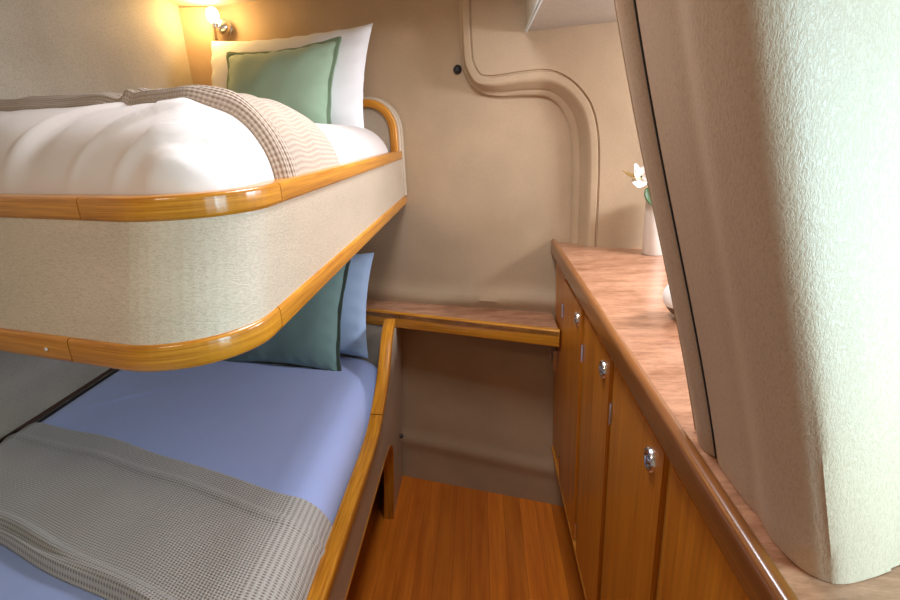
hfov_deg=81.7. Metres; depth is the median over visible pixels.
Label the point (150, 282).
bunk
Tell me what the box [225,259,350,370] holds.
cushion
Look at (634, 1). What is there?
trim
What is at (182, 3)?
ceiling
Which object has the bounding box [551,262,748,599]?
base cabinet
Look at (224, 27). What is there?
wall lamp
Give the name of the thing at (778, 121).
wall partition
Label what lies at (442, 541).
floor
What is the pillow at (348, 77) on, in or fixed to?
on the duvet at (176, 145)
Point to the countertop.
(619, 290)
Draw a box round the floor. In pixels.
[346,472,584,599]
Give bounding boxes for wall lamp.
[206,7,232,34]
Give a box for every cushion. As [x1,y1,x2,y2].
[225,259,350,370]
[226,36,341,123]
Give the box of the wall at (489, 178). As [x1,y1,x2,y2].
[214,0,571,505]
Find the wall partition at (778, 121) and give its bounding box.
[614,0,899,583]
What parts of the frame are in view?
rail, head panel, rail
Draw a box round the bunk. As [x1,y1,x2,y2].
[0,97,406,371]
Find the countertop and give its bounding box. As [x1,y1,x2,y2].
[551,239,899,599]
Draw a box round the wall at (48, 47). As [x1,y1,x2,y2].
[0,0,192,438]
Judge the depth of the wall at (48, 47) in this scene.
1.47 m
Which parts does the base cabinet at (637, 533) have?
door, door, door, door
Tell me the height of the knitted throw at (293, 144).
0.182 m
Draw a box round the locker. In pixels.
[524,0,616,32]
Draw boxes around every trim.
[0,368,113,442]
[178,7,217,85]
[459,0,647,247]
[633,0,716,457]
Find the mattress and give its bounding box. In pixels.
[0,356,376,599]
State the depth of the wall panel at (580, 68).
1.53 m
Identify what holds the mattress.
on the frame
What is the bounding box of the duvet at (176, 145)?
[0,98,387,194]
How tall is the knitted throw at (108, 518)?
0.122 m
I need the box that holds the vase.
[642,201,661,255]
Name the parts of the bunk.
rail, rail, rail, rail, rail, rail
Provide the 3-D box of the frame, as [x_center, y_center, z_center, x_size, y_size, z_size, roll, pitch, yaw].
[-0.764,0.770,0.994,1.073,0.790,2.532,-1,18,4]
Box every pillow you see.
[211,23,372,127]
[340,253,373,357]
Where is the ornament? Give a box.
[662,285,674,314]
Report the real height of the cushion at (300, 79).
0.298 m
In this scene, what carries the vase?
on the countertop
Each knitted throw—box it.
[0,85,339,178]
[0,422,331,599]
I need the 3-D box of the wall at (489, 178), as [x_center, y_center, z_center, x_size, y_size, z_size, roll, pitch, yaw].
[-0.174,-0.198,1.941,3.022,2.000,0.102,4,19,19]
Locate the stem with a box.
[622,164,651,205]
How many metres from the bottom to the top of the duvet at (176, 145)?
0.166 m
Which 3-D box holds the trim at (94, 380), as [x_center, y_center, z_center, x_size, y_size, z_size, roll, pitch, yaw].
[-1.319,0.597,0.899,0.012,0.012,3.000,-1,18,4]
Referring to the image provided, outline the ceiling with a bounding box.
[166,0,258,6]
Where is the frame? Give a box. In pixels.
[306,319,401,599]
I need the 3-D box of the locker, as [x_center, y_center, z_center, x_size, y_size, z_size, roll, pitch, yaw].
[0.546,-0.784,1.177,0.702,0.196,0.578,-1,18,4]
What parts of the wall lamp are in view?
bulb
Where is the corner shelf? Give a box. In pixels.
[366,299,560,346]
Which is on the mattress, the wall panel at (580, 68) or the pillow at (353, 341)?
the pillow at (353, 341)
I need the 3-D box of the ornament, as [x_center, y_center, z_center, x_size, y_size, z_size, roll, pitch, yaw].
[0.455,-0.008,0.988,0.093,0.088,0.100,-1,18,4]

